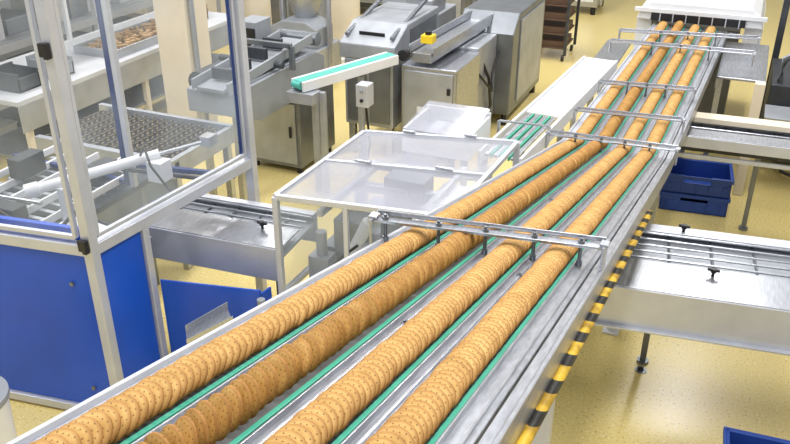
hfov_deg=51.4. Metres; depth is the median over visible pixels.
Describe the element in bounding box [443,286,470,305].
cookie
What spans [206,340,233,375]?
cookie
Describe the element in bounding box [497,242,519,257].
cookie
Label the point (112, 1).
storage box
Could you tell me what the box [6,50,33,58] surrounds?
storage box
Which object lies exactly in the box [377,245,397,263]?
cookie
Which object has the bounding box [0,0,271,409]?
guard
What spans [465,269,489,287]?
cookie
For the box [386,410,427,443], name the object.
cookie
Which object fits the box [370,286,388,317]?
cookie
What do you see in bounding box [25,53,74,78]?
bin
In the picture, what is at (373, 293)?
cookie
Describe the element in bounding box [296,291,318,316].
cookie
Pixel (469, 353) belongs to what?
cookie
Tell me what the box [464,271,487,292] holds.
cookie
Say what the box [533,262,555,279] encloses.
cookie
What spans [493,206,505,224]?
cookie
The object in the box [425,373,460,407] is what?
cookie
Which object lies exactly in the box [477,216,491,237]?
cookie
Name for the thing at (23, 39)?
shelf
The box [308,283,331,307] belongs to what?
cookie
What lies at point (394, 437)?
cookie
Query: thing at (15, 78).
bin
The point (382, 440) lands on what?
cookie
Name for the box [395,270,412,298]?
cookie
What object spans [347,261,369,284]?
cookie
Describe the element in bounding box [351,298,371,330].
cookie
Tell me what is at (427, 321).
cookie
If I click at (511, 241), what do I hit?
cookie
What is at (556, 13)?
tray
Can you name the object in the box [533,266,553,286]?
cookie
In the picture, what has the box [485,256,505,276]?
cookie
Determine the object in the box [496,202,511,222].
cookie
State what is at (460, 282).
cookie
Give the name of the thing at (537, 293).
cookie
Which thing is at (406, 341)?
cookie
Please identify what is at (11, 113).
storage box
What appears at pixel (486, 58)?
machine
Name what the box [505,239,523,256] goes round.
cookie
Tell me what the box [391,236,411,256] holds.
cookie
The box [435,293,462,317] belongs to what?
cookie
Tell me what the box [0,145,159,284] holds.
conveyor
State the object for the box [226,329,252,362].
cookie
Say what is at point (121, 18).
storage box
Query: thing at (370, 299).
cookie
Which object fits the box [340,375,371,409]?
cookie
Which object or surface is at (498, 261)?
cookie
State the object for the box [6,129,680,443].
conveyor
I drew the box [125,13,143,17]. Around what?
storage box
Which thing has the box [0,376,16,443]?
drum
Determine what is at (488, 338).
cookie
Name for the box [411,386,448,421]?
cookie
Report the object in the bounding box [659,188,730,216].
plastic crate
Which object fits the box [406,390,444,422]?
cookie
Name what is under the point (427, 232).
cookie
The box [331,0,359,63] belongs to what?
support column
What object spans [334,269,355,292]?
cookie
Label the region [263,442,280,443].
cookie
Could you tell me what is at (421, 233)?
cookie
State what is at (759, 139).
conveyor
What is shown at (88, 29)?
shelf
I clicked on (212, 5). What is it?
machine
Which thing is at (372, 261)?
cookie
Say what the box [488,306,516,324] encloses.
cookie
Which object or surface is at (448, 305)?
cookie
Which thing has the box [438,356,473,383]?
cookie
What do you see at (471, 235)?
cookie
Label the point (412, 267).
cookie
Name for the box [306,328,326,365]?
cookie
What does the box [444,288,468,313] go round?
cookie
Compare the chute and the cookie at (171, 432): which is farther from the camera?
the chute
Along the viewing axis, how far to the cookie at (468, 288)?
2.15 m
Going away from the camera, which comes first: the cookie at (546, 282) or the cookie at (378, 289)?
the cookie at (378, 289)
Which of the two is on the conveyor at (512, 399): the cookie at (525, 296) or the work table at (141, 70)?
the cookie at (525, 296)
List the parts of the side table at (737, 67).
plate, leg, plate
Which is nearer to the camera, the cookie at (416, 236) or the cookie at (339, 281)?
the cookie at (339, 281)
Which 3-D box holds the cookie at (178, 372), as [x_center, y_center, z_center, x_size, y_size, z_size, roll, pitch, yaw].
[-0.423,0.305,1.518,0.081,0.044,0.072,10,29,19]
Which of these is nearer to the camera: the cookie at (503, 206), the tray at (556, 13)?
the cookie at (503, 206)
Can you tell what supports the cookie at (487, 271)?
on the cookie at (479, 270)
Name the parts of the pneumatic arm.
rod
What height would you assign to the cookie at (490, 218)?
0.075 m
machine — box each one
[145,0,225,13]
[187,15,334,199]
[270,0,324,24]
[271,0,341,68]
[271,129,519,293]
[339,0,544,167]
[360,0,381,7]
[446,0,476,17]
[571,0,603,14]
[732,0,789,195]
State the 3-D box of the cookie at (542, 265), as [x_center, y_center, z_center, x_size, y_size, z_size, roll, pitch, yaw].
[0.425,0.157,2.392,0.081,0.044,0.072,12,30,22]
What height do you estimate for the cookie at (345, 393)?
0.043 m
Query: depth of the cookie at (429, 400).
1.51 m
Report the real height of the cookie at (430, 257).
0.077 m
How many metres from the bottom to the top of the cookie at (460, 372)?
0.042 m
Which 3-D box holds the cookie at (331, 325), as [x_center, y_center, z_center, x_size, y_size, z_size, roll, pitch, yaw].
[-0.146,0.253,1.779,0.034,0.078,0.081,-17,32,-29]
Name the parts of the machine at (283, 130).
leg, leg, roller frame, door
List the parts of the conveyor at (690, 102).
frame, leg, frame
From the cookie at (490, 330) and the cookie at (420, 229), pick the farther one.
the cookie at (420, 229)
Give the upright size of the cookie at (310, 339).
0.076 m
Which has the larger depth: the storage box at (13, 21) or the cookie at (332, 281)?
the storage box at (13, 21)
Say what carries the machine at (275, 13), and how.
on the floor
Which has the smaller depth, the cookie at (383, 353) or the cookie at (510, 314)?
the cookie at (383, 353)
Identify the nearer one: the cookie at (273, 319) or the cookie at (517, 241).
the cookie at (273, 319)
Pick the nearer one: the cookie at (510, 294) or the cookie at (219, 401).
the cookie at (219, 401)
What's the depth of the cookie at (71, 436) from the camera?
1.28 m
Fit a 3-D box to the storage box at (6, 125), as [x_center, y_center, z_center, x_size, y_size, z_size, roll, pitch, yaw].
[-4.033,-0.933,8.192,0.470,0.145,0.264,11,29,21]
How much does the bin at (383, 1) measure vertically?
0.180 m
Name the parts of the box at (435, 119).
leg, leg, rail, lid, leg, rail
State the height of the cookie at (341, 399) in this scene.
0.043 m
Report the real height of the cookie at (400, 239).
0.044 m
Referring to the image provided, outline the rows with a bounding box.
[425,21,715,251]
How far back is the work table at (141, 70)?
7.71 m
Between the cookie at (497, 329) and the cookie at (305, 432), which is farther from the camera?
the cookie at (497, 329)
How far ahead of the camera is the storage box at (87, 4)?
8.85 m
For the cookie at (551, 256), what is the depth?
2.50 m
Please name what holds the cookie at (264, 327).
on the conveyor at (512, 399)
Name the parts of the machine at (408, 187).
lid, gear plate, lid, guard plate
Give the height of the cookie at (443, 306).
0.043 m
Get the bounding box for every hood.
[339,2,438,58]
[635,0,767,29]
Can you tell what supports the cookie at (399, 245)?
on the conveyor at (512, 399)
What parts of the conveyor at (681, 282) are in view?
leg, clamp knob, frame, plate, guide rod, guide rod, guide rod, clamp knob, guide rod, guide rod, frame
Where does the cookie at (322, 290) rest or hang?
on the conveyor at (512, 399)
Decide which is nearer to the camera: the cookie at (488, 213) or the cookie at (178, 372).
the cookie at (178, 372)
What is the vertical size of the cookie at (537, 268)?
0.044 m
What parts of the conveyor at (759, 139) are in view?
rail, frame, plate, frame, cream rail, guide rod, leg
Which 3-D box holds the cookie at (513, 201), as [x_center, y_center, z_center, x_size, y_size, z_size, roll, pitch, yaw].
[0.432,-0.050,3.140,0.034,0.077,0.081,-17,32,-29]
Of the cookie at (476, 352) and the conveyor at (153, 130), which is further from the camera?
the conveyor at (153, 130)
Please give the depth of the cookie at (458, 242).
2.51 m
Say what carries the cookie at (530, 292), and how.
on the conveyor at (512, 399)
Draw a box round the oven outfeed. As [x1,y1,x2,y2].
[633,0,767,114]
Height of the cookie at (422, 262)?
0.074 m
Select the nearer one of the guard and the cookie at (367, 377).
the cookie at (367, 377)
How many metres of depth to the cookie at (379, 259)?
2.34 m
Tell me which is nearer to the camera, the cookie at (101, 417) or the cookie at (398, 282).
the cookie at (101, 417)
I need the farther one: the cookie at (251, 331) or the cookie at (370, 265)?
the cookie at (370, 265)
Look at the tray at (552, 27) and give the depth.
10.47 m
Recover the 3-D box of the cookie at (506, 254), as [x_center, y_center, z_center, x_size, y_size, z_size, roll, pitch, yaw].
[0.314,0.120,2.491,0.082,0.043,0.072,16,31,28]
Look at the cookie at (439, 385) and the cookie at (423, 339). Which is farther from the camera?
the cookie at (423, 339)
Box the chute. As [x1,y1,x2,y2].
[185,302,232,343]
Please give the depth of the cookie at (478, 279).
2.23 m
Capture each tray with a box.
[73,18,157,57]
[542,33,572,49]
[543,19,574,35]
[544,5,575,21]
[545,0,574,6]
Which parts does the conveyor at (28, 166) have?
push rod, rail, rail, rail, rail, rail, leg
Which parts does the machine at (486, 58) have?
leg, door, arm, leg, cabinet door, cabinet door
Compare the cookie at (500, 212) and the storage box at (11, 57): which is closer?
the cookie at (500, 212)
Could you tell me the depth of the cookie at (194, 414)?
1.33 m
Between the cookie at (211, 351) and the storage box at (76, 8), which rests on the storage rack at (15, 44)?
the storage box at (76, 8)
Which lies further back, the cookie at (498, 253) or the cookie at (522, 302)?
the cookie at (498, 253)
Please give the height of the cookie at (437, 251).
0.078 m
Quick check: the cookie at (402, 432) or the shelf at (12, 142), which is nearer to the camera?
the cookie at (402, 432)
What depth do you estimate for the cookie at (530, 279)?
2.26 m
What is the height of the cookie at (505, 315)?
0.044 m
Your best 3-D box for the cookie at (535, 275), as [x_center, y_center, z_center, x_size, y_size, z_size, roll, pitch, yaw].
[0.381,0.179,2.292,0.076,0.043,0.079,-16,31,-28]
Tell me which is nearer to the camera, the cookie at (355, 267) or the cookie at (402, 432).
the cookie at (402, 432)
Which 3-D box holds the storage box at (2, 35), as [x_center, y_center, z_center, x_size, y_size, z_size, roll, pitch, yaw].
[-4.000,-1.861,7.745,0.470,0.304,0.335,11,29,21]
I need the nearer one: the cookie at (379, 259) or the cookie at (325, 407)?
the cookie at (325, 407)
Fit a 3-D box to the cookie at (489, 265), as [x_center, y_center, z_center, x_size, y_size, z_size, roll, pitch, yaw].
[0.253,0.152,2.348,0.075,0.043,0.080,-19,33,-33]
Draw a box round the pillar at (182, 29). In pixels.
[153,0,217,121]
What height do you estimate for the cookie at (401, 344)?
0.044 m
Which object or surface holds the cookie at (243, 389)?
on the conveyor at (512, 399)
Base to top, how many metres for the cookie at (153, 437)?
0.078 m
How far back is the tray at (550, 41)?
10.55 m
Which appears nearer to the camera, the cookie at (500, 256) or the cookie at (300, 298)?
the cookie at (300, 298)
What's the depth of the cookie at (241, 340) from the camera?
1.69 m
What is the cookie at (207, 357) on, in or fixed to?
on the conveyor at (512, 399)
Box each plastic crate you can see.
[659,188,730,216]
[661,157,734,198]
[723,426,789,443]
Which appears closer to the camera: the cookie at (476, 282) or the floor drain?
the cookie at (476, 282)
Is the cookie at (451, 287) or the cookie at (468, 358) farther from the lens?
the cookie at (451, 287)
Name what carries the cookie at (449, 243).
on the conveyor at (512, 399)
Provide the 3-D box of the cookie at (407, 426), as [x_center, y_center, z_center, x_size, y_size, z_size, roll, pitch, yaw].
[0.002,0.378,1.402,0.081,0.043,0.072,12,30,22]
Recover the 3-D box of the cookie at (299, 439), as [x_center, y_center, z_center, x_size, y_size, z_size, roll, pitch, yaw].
[-0.180,0.377,1.333,0.075,0.044,0.079,-19,33,-32]
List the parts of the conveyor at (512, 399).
clamp knob, clamp knob, clamp knob, clamp knob, leg, frame, clamp knob, leg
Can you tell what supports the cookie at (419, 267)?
on the conveyor at (512, 399)
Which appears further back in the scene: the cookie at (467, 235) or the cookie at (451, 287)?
the cookie at (467, 235)
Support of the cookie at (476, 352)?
on the conveyor at (512, 399)
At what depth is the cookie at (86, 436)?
1.30 m
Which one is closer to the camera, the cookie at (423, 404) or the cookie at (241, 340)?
the cookie at (423, 404)
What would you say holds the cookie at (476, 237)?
on the conveyor at (512, 399)
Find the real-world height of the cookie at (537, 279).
0.042 m
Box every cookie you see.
[29,440,53,443]
[38,434,68,443]
[45,428,81,443]
[60,422,93,443]
[67,416,102,443]
[78,410,112,443]
[88,405,120,443]
[101,400,131,443]
[106,394,140,438]
[119,390,148,432]
[123,385,155,423]
[134,380,163,421]
[138,375,172,416]
[144,432,169,443]
[153,371,181,412]
[155,366,187,402]
[160,424,184,443]
[167,363,194,400]
[172,359,200,396]
[174,416,197,443]
[175,354,207,391]
[184,408,207,443]
[190,347,220,380]
[191,351,215,388]
[195,400,218,443]
[199,343,226,378]
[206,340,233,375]
[208,393,231,440]
[211,335,240,370]
[220,385,242,432]
[221,332,247,367]
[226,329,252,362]
[229,379,251,424]
[232,326,258,356]
[237,374,260,418]
[240,323,262,353]
[244,319,270,352]
[246,367,269,410]
[248,316,273,343]
[253,313,279,344]
[254,361,277,404]
[263,311,285,341]
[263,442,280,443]
[264,354,289,396]
[264,436,296,443]
[265,307,290,335]
[266,430,306,443]
[269,304,295,332]
[274,349,296,389]
[275,424,314,443]
[278,301,299,330]
[281,344,302,383]
[282,295,309,318]
[283,299,306,328]
[284,418,321,443]
[287,413,327,443]
[291,293,314,321]
[292,338,312,378]
[293,407,332,443]
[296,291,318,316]
[297,333,319,372]
[299,288,322,314]
[303,403,338,441]
[305,286,328,313]
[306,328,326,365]
[307,397,344,435]
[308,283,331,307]
[313,324,332,361]
[315,278,339,302]
[316,392,351,431]
[317,281,336,307]
[319,388,355,421]
[320,319,339,356]
[322,276,343,300]
[324,315,346,351]
[325,274,347,299]
[326,383,360,418]
[331,271,351,296]
[331,379,365,414]
[333,311,352,345]
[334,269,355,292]
[335,267,358,290]
[336,306,359,340]
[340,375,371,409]
[342,371,375,403]
[343,265,362,286]
[344,366,380,398]
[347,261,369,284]
[347,301,367,335]
[349,263,366,287]
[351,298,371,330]
[352,256,376,277]
[353,259,373,280]
[354,363,385,396]
[355,358,389,389]
[358,293,378,327]
[360,253,382,274]
[361,255,379,277]
[361,351,396,376]
[362,354,394,387]
[364,437,395,443]
[365,290,382,321]
[366,431,405,443]
[368,250,388,269]
[370,252,386,274]
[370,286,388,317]
[370,347,401,378]
[374,246,395,267]
[374,282,394,313]
[375,248,392,270]
[375,343,406,375]
[375,426,414,443]
[376,339,409,366]
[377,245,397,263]
[377,420,418,443]
[378,242,400,262]
[380,279,399,309]
[383,415,423,443]
[385,241,403,261]
[386,276,403,305]
[386,336,414,367]
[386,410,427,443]
[389,273,408,303]
[389,333,418,364]
[390,240,406,260]
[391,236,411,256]
[392,238,408,257]
[392,330,421,357]
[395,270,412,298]
[395,327,425,354]
[395,405,432,442]
[396,235,413,253]
[396,324,427,347]
[399,234,417,254]
[399,267,416,295]
[399,400,437,436]
[400,230,421,247]
[401,232,419,250]
[402,265,419,293]
[403,321,432,348]
[403,396,441,428]
[404,317,435,343]
[406,261,425,289]
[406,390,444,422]
[407,229,424,247]
[410,227,429,245]
[411,228,426,246]
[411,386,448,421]
[413,256,432,283]
[413,259,429,286]
[414,315,439,342]
[415,311,442,337]
[415,382,452,414]
[418,309,445,331]
[420,253,437,281]
[420,306,448,329]
[420,378,455,407]
[423,303,451,326]
[424,250,441,276]
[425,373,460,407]
[428,248,443,273]
[428,298,456,317]
[429,369,463,398]
[430,301,455,328]
[430,365,466,393]
[433,245,448,271]
[434,296,459,320]
[434,360,470,391]
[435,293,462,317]
[436,243,452,268]
[437,290,464,311]
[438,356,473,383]
[440,241,455,265]
[443,238,458,260]
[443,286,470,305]
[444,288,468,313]
[445,350,479,376]
[446,236,461,261]
[446,353,477,384]
[447,234,464,257]
[449,281,475,300]
[450,284,473,306]
[450,342,485,367]
[451,346,483,373]
[453,232,468,256]
[454,279,477,301]
[457,273,485,293]
[458,339,489,368]
[459,275,483,295]
[459,336,491,360]
[460,278,481,301]
[463,233,470,251]
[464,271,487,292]
[464,332,495,359]
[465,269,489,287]
[466,225,478,249]
[466,267,492,287]
[468,327,499,350]
[468,330,497,356]
[469,234,473,250]
[473,265,494,286]
[473,320,505,341]
[474,323,503,351]
[475,263,497,282]
[476,259,500,275]
[476,261,499,280]
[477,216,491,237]
[478,214,493,229]
[479,314,510,336]
[479,317,508,342]
[480,257,502,274]
[482,311,513,335]
[483,212,496,229]
[484,210,499,229]
[484,254,506,270]
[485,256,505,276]
[486,252,508,269]
[487,209,500,220]
[487,309,515,333]
[488,207,503,223]
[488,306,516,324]
[489,249,512,263]
[491,250,511,268]
[491,301,521,320]
[492,246,515,259]
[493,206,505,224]
[493,304,519,327]
[494,247,514,266]
[495,204,508,224]
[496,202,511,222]
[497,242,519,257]
[497,298,523,321]
[498,244,518,262]
[499,201,512,219]
[499,240,521,258]
[499,293,527,311]
[501,296,526,319]
[502,200,515,218]
[504,198,516,215]
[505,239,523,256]
[505,289,532,307]
[508,197,518,214]
[508,292,531,314]
[509,195,520,214]
[509,284,536,304]
[509,286,534,306]
[510,194,522,211]
[512,280,539,296]
[514,282,538,303]
[515,193,524,210]
[516,278,541,297]
[519,274,545,290]
[521,276,543,296]
[523,272,547,291]
[525,269,549,288]
[527,267,551,287]
[530,264,554,280]
[532,259,558,269]
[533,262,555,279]
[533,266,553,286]
[535,260,557,278]
[537,255,561,272]
[537,257,559,275]
[542,253,563,270]
[543,252,564,265]
[544,247,568,258]
[545,250,566,268]
[546,248,567,264]
[548,244,571,260]
[550,246,569,261]
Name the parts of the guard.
door frame, blue rail, panel, post, post, rail, panel, door frame, panel, panel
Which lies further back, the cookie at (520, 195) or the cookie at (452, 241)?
the cookie at (520, 195)
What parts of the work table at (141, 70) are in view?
leg, overhead post, panel, leg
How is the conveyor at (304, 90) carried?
on the floor
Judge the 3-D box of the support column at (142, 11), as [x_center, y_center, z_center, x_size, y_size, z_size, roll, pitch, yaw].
[-3.617,-4.198,10.859,0.600,3.500,0.600,11,29,21]
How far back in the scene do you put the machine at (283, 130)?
6.90 m
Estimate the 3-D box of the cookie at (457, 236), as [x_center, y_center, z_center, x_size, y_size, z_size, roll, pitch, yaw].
[0.184,0.078,2.562,0.082,0.076,0.037,22,34,36]
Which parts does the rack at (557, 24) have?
frame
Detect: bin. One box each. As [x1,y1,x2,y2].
[0,61,40,93]
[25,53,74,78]
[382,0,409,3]
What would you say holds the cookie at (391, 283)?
on the conveyor at (512, 399)
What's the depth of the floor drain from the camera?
4.84 m
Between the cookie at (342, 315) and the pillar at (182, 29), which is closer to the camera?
the cookie at (342, 315)
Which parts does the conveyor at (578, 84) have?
leg, leg, frame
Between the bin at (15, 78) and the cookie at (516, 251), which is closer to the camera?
the cookie at (516, 251)
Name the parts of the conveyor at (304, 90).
leg, leg, frame, frame, leg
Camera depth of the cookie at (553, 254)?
2.52 m
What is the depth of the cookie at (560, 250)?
2.58 m
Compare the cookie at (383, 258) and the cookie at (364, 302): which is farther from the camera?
the cookie at (383, 258)
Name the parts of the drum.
lid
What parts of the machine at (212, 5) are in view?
door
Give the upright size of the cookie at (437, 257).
0.077 m
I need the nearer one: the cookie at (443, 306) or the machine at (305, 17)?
the cookie at (443, 306)
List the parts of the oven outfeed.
plate, plate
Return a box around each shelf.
[0,0,152,54]
[0,26,92,110]
[0,53,218,157]
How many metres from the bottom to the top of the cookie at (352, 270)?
0.046 m
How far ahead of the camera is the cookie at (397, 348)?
1.73 m
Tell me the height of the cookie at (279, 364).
0.075 m
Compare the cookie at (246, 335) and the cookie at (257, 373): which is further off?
the cookie at (246, 335)
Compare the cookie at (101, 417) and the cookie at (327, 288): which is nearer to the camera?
the cookie at (101, 417)
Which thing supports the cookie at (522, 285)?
on the conveyor at (512, 399)
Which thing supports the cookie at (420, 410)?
on the conveyor at (512, 399)
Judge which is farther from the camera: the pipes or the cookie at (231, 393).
the pipes
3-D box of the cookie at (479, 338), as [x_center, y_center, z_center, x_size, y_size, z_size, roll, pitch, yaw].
[0.173,0.287,1.807,0.075,0.043,0.080,-19,33,-33]
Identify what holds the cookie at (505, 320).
on the conveyor at (512, 399)
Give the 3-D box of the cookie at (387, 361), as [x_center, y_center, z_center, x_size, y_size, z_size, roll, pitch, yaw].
[-0.041,0.305,1.659,0.075,0.044,0.080,-19,33,-32]
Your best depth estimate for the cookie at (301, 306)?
1.92 m
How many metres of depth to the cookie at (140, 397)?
1.42 m
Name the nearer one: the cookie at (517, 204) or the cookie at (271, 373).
the cookie at (271, 373)
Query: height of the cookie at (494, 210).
0.077 m
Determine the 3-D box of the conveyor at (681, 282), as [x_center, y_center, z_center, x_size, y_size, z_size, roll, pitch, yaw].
[1.579,0.570,4.456,2.156,0.900,0.783,8,28,15]
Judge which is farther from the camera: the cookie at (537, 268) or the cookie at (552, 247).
the cookie at (552, 247)
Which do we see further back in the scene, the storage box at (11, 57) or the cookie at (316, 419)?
the storage box at (11, 57)
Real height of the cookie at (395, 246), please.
0.045 m
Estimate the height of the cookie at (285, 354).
0.078 m
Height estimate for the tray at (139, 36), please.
0.095 m
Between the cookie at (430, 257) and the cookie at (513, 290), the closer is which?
the cookie at (513, 290)
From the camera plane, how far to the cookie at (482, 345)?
1.79 m
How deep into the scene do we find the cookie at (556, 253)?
2.54 m
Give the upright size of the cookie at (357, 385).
0.043 m
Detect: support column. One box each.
[123,9,144,15]
[243,0,271,24]
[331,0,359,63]
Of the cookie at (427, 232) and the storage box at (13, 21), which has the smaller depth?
the cookie at (427, 232)
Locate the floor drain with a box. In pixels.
[635,366,646,373]
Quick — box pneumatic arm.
[23,132,217,229]
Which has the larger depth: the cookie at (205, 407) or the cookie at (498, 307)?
the cookie at (498, 307)
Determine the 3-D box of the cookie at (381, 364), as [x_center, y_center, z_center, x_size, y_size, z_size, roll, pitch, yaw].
[-0.050,0.310,1.639,0.081,0.044,0.072,12,30,21]
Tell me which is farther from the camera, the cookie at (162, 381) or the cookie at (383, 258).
the cookie at (383, 258)
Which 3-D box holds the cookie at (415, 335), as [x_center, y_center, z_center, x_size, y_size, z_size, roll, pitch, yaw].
[0.020,0.273,1.802,0.081,0.044,0.072,11,29,20]
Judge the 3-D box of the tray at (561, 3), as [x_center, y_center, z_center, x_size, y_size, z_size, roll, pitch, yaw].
[2.067,-2.873,10.504,0.430,0.090,0.560,11,29,21]
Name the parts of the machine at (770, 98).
upright post, work plate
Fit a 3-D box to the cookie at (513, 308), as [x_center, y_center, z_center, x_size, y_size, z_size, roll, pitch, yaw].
[0.269,0.238,2.030,0.081,0.042,0.073,13,30,24]
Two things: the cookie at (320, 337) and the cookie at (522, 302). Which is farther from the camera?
the cookie at (522, 302)
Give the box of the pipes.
[257,297,264,305]
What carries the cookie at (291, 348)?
on the conveyor at (512, 399)
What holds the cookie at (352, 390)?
on the conveyor at (512, 399)
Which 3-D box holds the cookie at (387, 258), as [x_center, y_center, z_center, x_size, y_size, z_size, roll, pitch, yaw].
[-0.057,0.115,2.376,0.075,0.043,0.080,-17,32,-30]
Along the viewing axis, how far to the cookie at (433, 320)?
1.91 m
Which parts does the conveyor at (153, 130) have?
frame, leg, leg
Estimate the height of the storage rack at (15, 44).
2.000 m
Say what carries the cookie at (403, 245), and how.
on the conveyor at (512, 399)
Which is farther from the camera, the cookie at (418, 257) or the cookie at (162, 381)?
the cookie at (418, 257)
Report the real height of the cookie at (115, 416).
0.044 m
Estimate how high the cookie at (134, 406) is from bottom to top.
0.045 m
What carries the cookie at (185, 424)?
on the conveyor at (512, 399)
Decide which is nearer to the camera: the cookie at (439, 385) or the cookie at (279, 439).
the cookie at (279, 439)
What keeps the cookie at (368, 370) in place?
on the conveyor at (512, 399)
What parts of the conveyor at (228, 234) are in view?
frame, plate, guide rod, guide rod, guide rod, frame, clamp knob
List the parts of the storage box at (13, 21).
lid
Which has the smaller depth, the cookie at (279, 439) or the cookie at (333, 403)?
the cookie at (279, 439)
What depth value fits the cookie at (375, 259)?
2.31 m
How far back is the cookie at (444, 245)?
2.43 m
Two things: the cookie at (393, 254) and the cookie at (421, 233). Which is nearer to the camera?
the cookie at (393, 254)
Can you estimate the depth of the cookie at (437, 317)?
1.93 m
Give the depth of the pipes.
4.31 m
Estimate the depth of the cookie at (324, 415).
1.42 m
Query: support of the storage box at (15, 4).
on the storage rack at (15, 44)
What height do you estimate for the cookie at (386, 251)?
0.043 m
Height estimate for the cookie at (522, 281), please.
0.042 m
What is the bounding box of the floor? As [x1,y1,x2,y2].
[0,0,789,443]
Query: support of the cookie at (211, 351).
on the conveyor at (512, 399)
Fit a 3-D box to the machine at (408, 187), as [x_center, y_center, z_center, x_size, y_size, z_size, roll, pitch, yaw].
[0.055,0.221,4.768,0.964,1.233,1.287,11,29,21]
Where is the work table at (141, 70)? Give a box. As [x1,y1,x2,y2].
[0,0,228,157]
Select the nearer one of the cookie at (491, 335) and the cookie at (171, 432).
the cookie at (171, 432)
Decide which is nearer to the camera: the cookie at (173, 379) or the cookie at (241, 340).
the cookie at (173, 379)
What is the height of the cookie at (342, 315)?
0.075 m
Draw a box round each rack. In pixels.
[0,0,152,110]
[542,0,580,60]
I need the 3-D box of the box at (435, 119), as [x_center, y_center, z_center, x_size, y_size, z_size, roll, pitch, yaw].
[0.330,-0.183,5.646,0.470,1.146,0.531,11,29,21]
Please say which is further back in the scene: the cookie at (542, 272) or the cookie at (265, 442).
the cookie at (542, 272)
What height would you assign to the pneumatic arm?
1.307 m
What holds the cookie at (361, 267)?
on the conveyor at (512, 399)
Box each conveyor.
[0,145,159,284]
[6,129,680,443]
[35,103,236,269]
[148,194,317,294]
[286,52,398,196]
[477,56,617,171]
[562,22,760,223]
[594,223,789,364]
[668,111,789,230]
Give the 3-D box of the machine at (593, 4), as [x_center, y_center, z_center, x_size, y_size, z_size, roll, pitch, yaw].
[2.695,-4.224,12.923,1.333,1.653,0.815,11,29,21]
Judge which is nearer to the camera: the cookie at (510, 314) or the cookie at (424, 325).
the cookie at (424, 325)
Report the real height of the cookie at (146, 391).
0.044 m
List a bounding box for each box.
[0,8,5,40]
[0,8,35,35]
[0,106,21,127]
[0,118,17,134]
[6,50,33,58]
[10,0,63,24]
[63,31,89,40]
[66,0,86,18]
[84,0,90,11]
[92,16,133,30]
[109,0,129,3]
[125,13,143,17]
[397,104,490,185]
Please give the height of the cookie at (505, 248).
0.043 m
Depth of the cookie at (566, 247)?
2.64 m
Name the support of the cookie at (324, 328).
on the conveyor at (512, 399)
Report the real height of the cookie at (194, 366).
0.043 m
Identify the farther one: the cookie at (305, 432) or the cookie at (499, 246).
the cookie at (499, 246)
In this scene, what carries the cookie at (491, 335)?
on the conveyor at (512, 399)
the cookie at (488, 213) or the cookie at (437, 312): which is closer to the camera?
the cookie at (437, 312)
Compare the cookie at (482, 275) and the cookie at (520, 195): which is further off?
the cookie at (520, 195)
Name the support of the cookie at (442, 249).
on the conveyor at (512, 399)
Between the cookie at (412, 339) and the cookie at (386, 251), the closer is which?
the cookie at (412, 339)
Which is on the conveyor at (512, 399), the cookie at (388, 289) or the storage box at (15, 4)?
the cookie at (388, 289)
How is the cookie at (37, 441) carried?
on the conveyor at (512, 399)
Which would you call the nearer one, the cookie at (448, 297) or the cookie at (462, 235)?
the cookie at (448, 297)
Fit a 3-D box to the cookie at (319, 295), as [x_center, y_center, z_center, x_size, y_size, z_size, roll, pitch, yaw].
[-0.215,0.197,2.006,0.075,0.044,0.080,-19,33,-33]
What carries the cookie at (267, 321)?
on the conveyor at (512, 399)
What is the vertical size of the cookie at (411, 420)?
0.042 m
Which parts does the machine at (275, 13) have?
door, door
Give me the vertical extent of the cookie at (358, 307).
0.075 m
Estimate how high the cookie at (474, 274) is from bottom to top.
0.042 m
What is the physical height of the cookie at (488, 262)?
0.043 m
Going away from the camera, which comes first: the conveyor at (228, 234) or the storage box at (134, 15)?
the conveyor at (228, 234)
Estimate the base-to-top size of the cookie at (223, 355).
0.046 m
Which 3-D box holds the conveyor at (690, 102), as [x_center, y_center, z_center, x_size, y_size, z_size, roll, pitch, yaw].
[2.205,-0.749,6.735,1.206,1.151,3.489,11,29,21]
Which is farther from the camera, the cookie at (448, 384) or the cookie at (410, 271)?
the cookie at (410, 271)
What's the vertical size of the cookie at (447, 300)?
0.044 m
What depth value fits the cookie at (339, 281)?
2.11 m
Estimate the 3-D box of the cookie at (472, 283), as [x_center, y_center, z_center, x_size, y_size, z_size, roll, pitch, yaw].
[0.182,0.188,2.187,0.075,0.043,0.079,-19,33,-32]
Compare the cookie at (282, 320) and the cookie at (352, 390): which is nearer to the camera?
the cookie at (352, 390)
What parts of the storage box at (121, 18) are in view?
lid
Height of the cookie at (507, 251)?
0.043 m
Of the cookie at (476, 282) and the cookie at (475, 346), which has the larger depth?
the cookie at (476, 282)
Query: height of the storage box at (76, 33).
0.304 m
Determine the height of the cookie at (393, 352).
0.042 m
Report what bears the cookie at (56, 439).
on the conveyor at (512, 399)
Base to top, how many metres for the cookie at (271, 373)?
0.076 m
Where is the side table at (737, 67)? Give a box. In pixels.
[587,40,768,160]
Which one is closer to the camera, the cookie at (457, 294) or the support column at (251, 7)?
the cookie at (457, 294)

